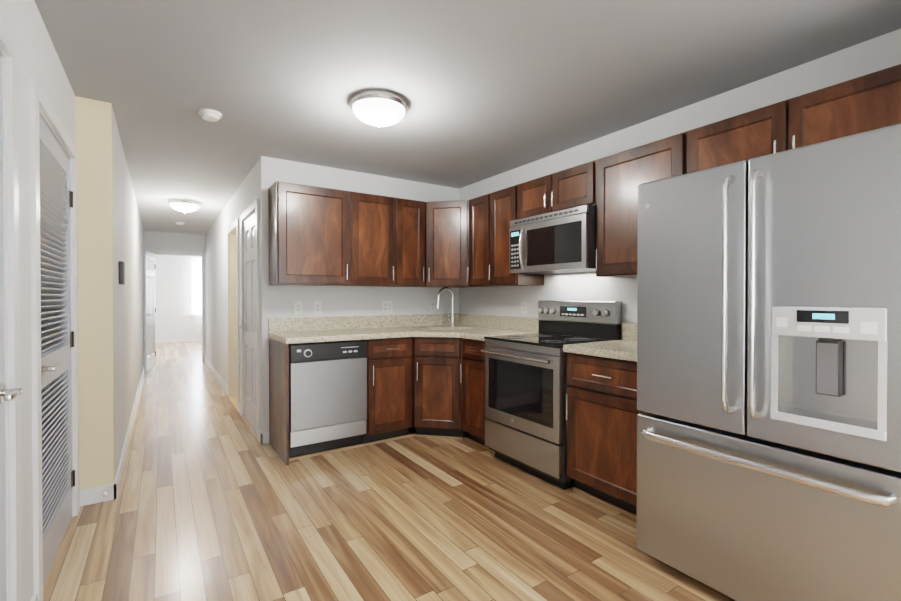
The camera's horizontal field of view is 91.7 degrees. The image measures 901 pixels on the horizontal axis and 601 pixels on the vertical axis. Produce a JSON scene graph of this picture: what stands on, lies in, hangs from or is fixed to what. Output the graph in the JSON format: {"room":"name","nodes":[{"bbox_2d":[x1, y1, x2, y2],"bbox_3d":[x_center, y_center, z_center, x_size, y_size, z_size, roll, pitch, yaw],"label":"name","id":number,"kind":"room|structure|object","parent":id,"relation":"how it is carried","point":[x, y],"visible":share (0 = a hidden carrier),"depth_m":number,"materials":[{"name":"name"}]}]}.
{"room":"kitchen","nodes":[
{"label":"kitchen","id":0,"kind":"room"},
{"bbox_2d":[0,0,75,600],"bbox_3d":[-0.425,0.032,-0.224,0.120,2.440,6.700,0,1,-34],"label":"wall","id":1,"kind":"structure","parent":0,"point":[38,59],"depth_m":1.65,"materials":[{"name":"paint"}]},
{"bbox_2d":[0,16,21,600],"bbox_3d":[-1.269,0.190,1.066,0.136,2.102,0.944,0,1,-34],"label":"door frame","id":2,"kind":"structure","parent":1,"relation":"attached to","point":[8,47],"depth_m":1.44,"materials":[{"name":"paint"}]},
{"bbox_2d":[0,56,22,600],"bbox_3d":[-1.241,0.227,1.076,0.145,2.012,0.802,0,1,-34],"label":"closet door","id":3,"kind":"structure","parent":1,"relation":"in","point":[10,394],"depth_m":1.40,"materials":[{"name":"paint"}]},
{"bbox_2d":[29,76,79,600],"bbox_3d":[-1.945,0.181,2.087,0.136,2.102,1.014,0,1,-34],"label":"door frame","id":4,"kind":"structure","parent":1,"relation":"attached to","point":[41,105],"depth_m":1.74,"materials":[{"name":"paint"}]},
{"bbox_2d":[39,115,74,586],"bbox_3d":[-1.925,0.218,2.109,0.145,2.012,0.872,0,1,-34],"label":"louvered closet door","id":5,"kind":"structure","parent":1,"relation":"in","point":[58,472],"depth_m":2.14,"materials":[{"name":"paint"}]},
{"bbox_2d":[31,338,268,600],"bbox_3d":[-2.619,1.162,4.810,4.550,0.095,17.500,0,1,-34],"label":"baseboard","id":6,"kind":"structure","parent":1,"relation":"attached to","point":[94,495],"depth_m":3.22,"materials":[{"name":"paint"}]},
{"bbox_2d":[75,96,114,489],"bbox_3d":[-2.237,0.007,2.666,0.290,2.440,0.120,0,1,-34],"label":"wall","id":7,"kind":"structure","parent":0,"point":[95,210],"depth_m":2.65,"materials":[{"name":"beige paint"}]},
{"bbox_2d":[113,111,143,476],"bbox_3d":[-3.878,-0.015,5.298,0.120,2.440,6.080,0,1,-34],"label":"wall","id":8,"kind":"structure","parent":0,"point":[129,296],"depth_m":3.73,"materials":[{"name":"paint"}]},
{"bbox_2d":[119,261,124,284],"bbox_3d":[-2.360,-0.197,3.141,0.029,0.160,0.150,0,1,-34],"label":"thermostat","id":9,"kind":"object","parent":8,"relation":"attached to","point":[122,272],"visible":0.98,"depth_m":3.08,"materials":[{"name":"grey plastic"}]},
{"bbox_2d":[143,250,155,371],"bbox_3d":[-5.194,0.172,7.601,0.090,2.012,0.802,0,1,-25],"label":"door","id":10,"kind":"structure","parent":8,"relation":"in","point":[149,266],"depth_m":7.49,"materials":[{"name":"paint"}]},
{"bbox_2d":[144,231,204,251],"bbox_3d":[-5.048,-0.039,8.241,4.300,2.440,0.120,0,1,-34],"label":"wall","id":11,"kind":"structure","parent":0,"point":[156,240],"depth_m":8.10,"materials":[{"name":"paint"}]},
{"bbox_2d":[147,250,205,361],"bbox_3d":[-5.114,0.130,8.198,0.944,2.102,0.152,0,1,-34],"label":"door frame","id":12,"kind":"structure","parent":11,"relation":"attached to","point":[157,252],"depth_m":8.37,"materials":[{"name":"paint"}]},
{"bbox_2d":[155,255,201,339],"bbox_3d":[-7.588,-0.071,12.076,4.300,2.440,0.120,0,1,-34],"label":"wall","id":13,"kind":"structure","parent":0,"point":[173,319],"depth_m":12.00,"materials":[{"name":"paint"}]},
{"bbox_2d":[190,257,201,317],"bbox_3d":[-6.840,-0.370,12.521,1.080,1.710,0.140,0,1,-34],"label":"room window","id":14,"kind":"structure","parent":13,"relation":"in","point":[194,314],"depth_m":12.26,"materials":[{"name":"paint"}]},
{"bbox_2d":[205,160,259,428],"bbox_3d":[-3.135,-0.021,6.131,0.120,2.440,5.510,0,1,-34],"label":"wall","id":15,"kind":"structure","parent":0,"point":[245,196],"depth_m":6.17,"materials":[{"name":"paint"}]},
{"bbox_2d":[227,220,239,411],"bbox_3d":[-2.501,0.156,5.161,0.136,2.102,0.894,0,1,-34],"label":"doorway","id":16,"kind":"structure","parent":15,"relation":"attached to","point":[233,337],"depth_m":5.45,"materials":[{"name":"paint"}]},
{"bbox_2d":[239,213,255,431],"bbox_3d":[-1.902,0.201,4.206,0.145,2.012,0.792,0,1,-34],"label":"bedroom door","id":17,"kind":"structure","parent":15,"relation":"in","point":[249,325],"depth_m":4.23,"materials":[{"name":"paint"}]},
{"bbox_2d":[236,199,258,439],"bbox_3d":[-1.883,0.163,4.228,0.136,2.102,0.934,0,1,-34],"label":"door frame","id":18,"kind":"structure","parent":15,"relation":"attached to","point":[253,208],"depth_m":4.05,"materials":[{"name":"paint"}]},
{"bbox_2d":[259,156,458,432],"bbox_3d":[-0.784,-0.006,4.312,2.030,2.440,0.120,0,1,-34],"label":"wall","id":19,"kind":"structure","parent":0,"point":[276,301],"depth_m":4.02,"materials":[{"name":"paint"}]},
{"bbox_2d":[294,302,301,314],"bbox_3d":[-1.344,0.067,3.864,0.070,0.115,0.009,0,1,-34],"label":"outlet","id":20,"kind":"object","parent":19,"relation":"attached to","point":[297,305],"depth_m":3.86,"materials":[{"name":"white plastic"}]},
{"bbox_2d":[268,181,351,285],"bbox_3d":[-1.208,-0.542,3.761,0.610,0.820,0.318,0,1,-34],"label":"upper cabinet","id":21,"kind":"object","parent":19,"relation":"attached to","point":[320,236],"depth_m":3.62,"materials":[{"name":"brown wood"}]},
{"bbox_2d":[314,301,320,313],"bbox_3d":[-1.203,0.067,3.958,0.070,0.115,0.009,0,1,-34],"label":"outlet","id":22,"kind":"object","parent":19,"relation":"attached to","point":[317,305],"depth_m":3.96,"materials":[{"name":"white plastic"}]},
{"bbox_2d":[268,315,459,330],"bbox_3d":[-0.723,0.208,4.266,1.976,0.120,0.020,0,1,-34],"label":"backsplash","id":23,"kind":"structure","parent":19,"relation":"attached to","point":[338,323],"depth_m":4.15,"materials":[{"name":"beige stone"}]},
{"bbox_2d":[352,192,399,286],"bbox_3d":[-0.772,-0.544,4.049,0.435,0.820,0.318,0,1,-34],"label":"upper cabinet","id":24,"kind":"object","parent":19,"relation":"attached to","point":[375,218],"depth_m":3.93,"materials":[{"name":"brown wood"}]},
{"bbox_2d":[382,301,392,312],"bbox_3d":[-0.627,0.064,4.339,0.116,0.115,0.009,0,1,-34],"label":"outlet","id":25,"kind":"object","parent":19,"relation":"attached to","point":[387,306],"depth_m":4.34,"materials":[{"name":"white plastic"}]},
{"bbox_2d":[400,198,427,286],"bbox_3d":[-0.458,-0.546,4.258,0.320,0.820,0.318,0,1,-34],"label":"upper cabinet","id":26,"kind":"object","parent":19,"relation":"attached to","point":[413,213],"depth_m":4.15,"materials":[{"name":"brown wood"}]},
{"bbox_2d":[429,301,434,311],"bbox_3d":[-0.194,0.061,4.626,0.070,0.115,0.009,0,1,-34],"label":"outlet","id":27,"kind":"object","parent":19,"relation":"attached to","point":[431,303],"depth_m":4.62,"materials":[{"name":"white plastic"}]},
{"bbox_2d":[43,341,735,600],"bbox_3d":[-2.619,1.240,4.810,4.950,0.060,17.900,0,1,-34],"label":"floor","id":28,"kind":"structure","parent":0,"point":[215,500],"depth_m":2.37,"materials":[{"name":"brown wood"}]},
{"bbox_2d":[289,340,366,457],"bbox_3d":[-1.093,0.775,3.653,0.602,0.888,0.624,0,1,-34],"label":"dishwasher","id":29,"kind":"object","parent":28,"relation":"on","point":[327,396],"visible":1,"depth_m":3.41,"materials":[{"name":"grey metal"}]},
{"bbox_2d":[356,347,411,446],"bbox_3d":[-0.669,0.767,3.961,0.431,0.900,0.596,0,1,-34],"label":"base cabinet","id":30,"kind":"object","parent":28,"relation":"on","point":[389,373],"depth_m":3.72,"materials":[{"name":"brown wood"}]},
{"bbox_2d":[412,343,459,439],"bbox_3d":[-0.030,0.765,4.210,0.887,0.901,0.886,0,1,-34],"label":"base cabinet","id":31,"kind":"object","parent":28,"relation":"on","point":[425,375],"depth_m":3.80,"materials":[{"name":"brown wood"}]},
{"bbox_2d":[268,323,543,350],"bbox_3d":[-0.375,0.294,3.741,1.976,0.045,1.280,0,1,-34],"label":"countertop","id":32,"kind":"structure","parent":31,"relation":"on","point":[377,338],"depth_m":3.73,"materials":[{"name":"beige stone"}]},
{"bbox_2d":[436,287,455,326],"bbox_3d":[-0.062,0.066,4.443,0.235,0.400,0.113,0,1,-34],"label":"faucet","id":33,"kind":"object","parent":32,"relation":"on","point":[452,319],"depth_m":4.45,"materials":[{"name":"silver metal"}]},
{"bbox_2d":[460,343,494,452],"bbox_3d":[0.448,0.769,3.751,0.597,0.900,0.385,0,1,-34],"label":"base cabinet","id":34,"kind":"object","parent":28,"relation":"on","point":[472,362],"depth_m":3.62,"materials":[{"name":"brown wood"}]},
{"bbox_2d":[481,300,621,489],"bbox_3d":[0.716,0.613,3.236,0.714,1.220,0.766,0,1,-34],"label":"range","id":35,"kind":"object","parent":28,"relation":"on","point":[525,401],"visible":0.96,"depth_m":3.09,"materials":[{"name":"grey metal"}]},
{"bbox_2d":[563,351,642,519],"bbox_3d":[1.146,0.778,2.697,0.597,0.900,0.605,0,1,-34],"label":"base cabinet","id":36,"kind":"object","parent":28,"relation":"on","point":[601,396],"depth_m":2.56,"materials":[{"name":"brown wood"}]},
{"bbox_2d":[564,339,636,362],"bbox_3d":[1.136,0.303,2.685,0.622,0.045,0.603,0,1,-34],"label":"countertop","id":37,"kind":"structure","parent":36,"relation":"on","point":[626,349],"depth_m":2.61,"materials":[{"name":"beige stone"}]},
{"bbox_2d":[636,123,900,600],"bbox_3d":[1.459,0.340,1.902,0.914,1.787,0.930,0,1,-34],"label":"refrigerator","id":38,"kind":"object","parent":28,"relation":"on","point":[769,375],"visible":1,"depth_m":1.60,"materials":[{"name":"grey metal"}]},
{"bbox_2d":[34,0,900,234],"bbox_3d":[-2.619,-1.260,4.790,4.950,0.060,17.900,0,1,-34],"label":"ceiling","id":39,"kind":"structure","parent":0,"point":[485,89],"depth_m":2.31,"materials":[{"name":"paint"}]},
{"bbox_2d":[168,198,200,213],"bbox_3d":[-3.323,-1.161,5.464,0.350,0.149,0.350,0,1,-34],"label":"ceiling lamp","id":40,"kind":"object","parent":39,"relation":"attached to","point":[184,205],"visible":1,"depth_m":5.36,"materials":[{"name":"white glass"}]},
{"bbox_2d":[198,108,221,121],"bbox_3d":[-1.556,-1.195,2.832,0.136,0.038,0.136,0,1,-34],"label":"smoke detector","id":41,"kind":"object","parent":39,"relation":"attached to","point":[211,115],"visible":1,"depth_m":2.80,"materials":[{"name":"white plastic"}]},
{"bbox_2d":[350,89,407,126],"bbox_3d":[-0.438,-1.138,2.684,0.350,0.149,0.350,0,1,-34],"label":"ceiling lamp","id":42,"kind":"object","parent":39,"relation":"attached to","point":[376,107],"visible":1,"depth_m":2.58,"materials":[{"name":"white glass"}]},
{"bbox_2d":[459,29,900,339],"bbox_3d":[2.119,0.014,1.875,0.120,2.440,7.390,0,1,-34],"label":"wall","id":43,"kind":"structure","parent":0,"point":[879,53],"depth_m":3.05,"materials":[{"name":"paint"}]},
{"bbox_2d":[428,200,467,287],"bbox_3d":[-0.034,-0.545,4.183,0.288,0.804,0.287,0,1,-34],"label":"upper cabinet","id":44,"kind":"object","parent":43,"relation":"attached to","point":[447,220],"depth_m":4.18,"materials":[{"name":"brown wood"}]},
{"bbox_2d":[468,194,487,286],"bbox_3d":[0.386,-0.544,4.086,0.317,0.820,0.320,0,1,-34],"label":"upper cabinet","id":45,"kind":"object","parent":43,"relation":"attached to","point":[477,207],"depth_m":4.01,"materials":[{"name":"brown wood"}]},
{"bbox_2d":[488,185,543,286],"bbox_3d":[0.572,-0.542,3.805,0.317,0.820,0.354,0,1,-34],"label":"upper cabinet","id":46,"kind":"object","parent":43,"relation":"attached to","point":[501,203],"depth_m":3.73,"materials":[{"name":"brown wood"}]},
{"bbox_2d":[521,301,526,313],"bbox_3d":[0.665,0.067,3.953,0.009,0.115,0.070,0,1,-34],"label":"outlet","id":47,"kind":"object","parent":43,"relation":"attached to","point":[523,304],"depth_m":3.95,"materials":[{"name":"white plastic"}]},
{"bbox_2d":[460,315,636,338],"bbox_3d":[0.826,0.212,3.698,0.020,0.120,2.637,0,1,-34],"label":"backsplash","id":48,"kind":"structure","parent":43,"relation":"attached to","point":[629,330],"depth_m":4.06,"materials":[{"name":"beige stone"}]},
{"bbox_2d":[516,160,595,219],"bbox_3d":[0.882,-0.797,3.334,0.317,0.302,0.770,0,1,-34],"label":"upper cabinet","id":49,"kind":"object","parent":43,"relation":"attached to","point":[575,186],"depth_m":3.20,"materials":[{"name":"brown wood"}]},
{"bbox_2d":[509,205,595,274],"bbox_3d":[0.828,-0.428,3.301,0.446,0.420,0.762,0,1,-34],"label":"microwave","id":50,"kind":"object","parent":49,"relation":"attached to","point":[560,241],"visible":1,"depth_m":3.12,"materials":[{"name":"grey metal"}]},
{"bbox_2d":[596,131,687,277],"bbox_3d":[1.262,-0.551,2.763,0.317,0.785,0.606,0,1,-34],"label":"upper cabinet","id":51,"kind":"object","parent":43,"relation":"attached to","point":[619,175],"depth_m":2.74,"materials":[{"name":"brown wood"}]},
{"bbox_2d":[688,64,900,172],"bbox_3d":[1.692,-0.768,2.112,0.317,0.340,0.950,0,1,-34],"label":"upper cabinet","id":52,"kind":"object","parent":43,"relation":"attached to","point":[872,101],"depth_m":1.98,"materials":[{"name":"brown wood"}]},
{"label":"outside","id":53,"kind":"structure","parent":0,"visible":0},
{"bbox_2d":[195,261,201,311],"bbox_3d":[-7.039,-0.287,12.821,1.900,2.340,0.020,0,1,-34],"label":"sky","id":54,"kind":"structure","parent":53,"point":[198,282],"depth_m":12.64,"materials":[{"name":"white"}]}
]}

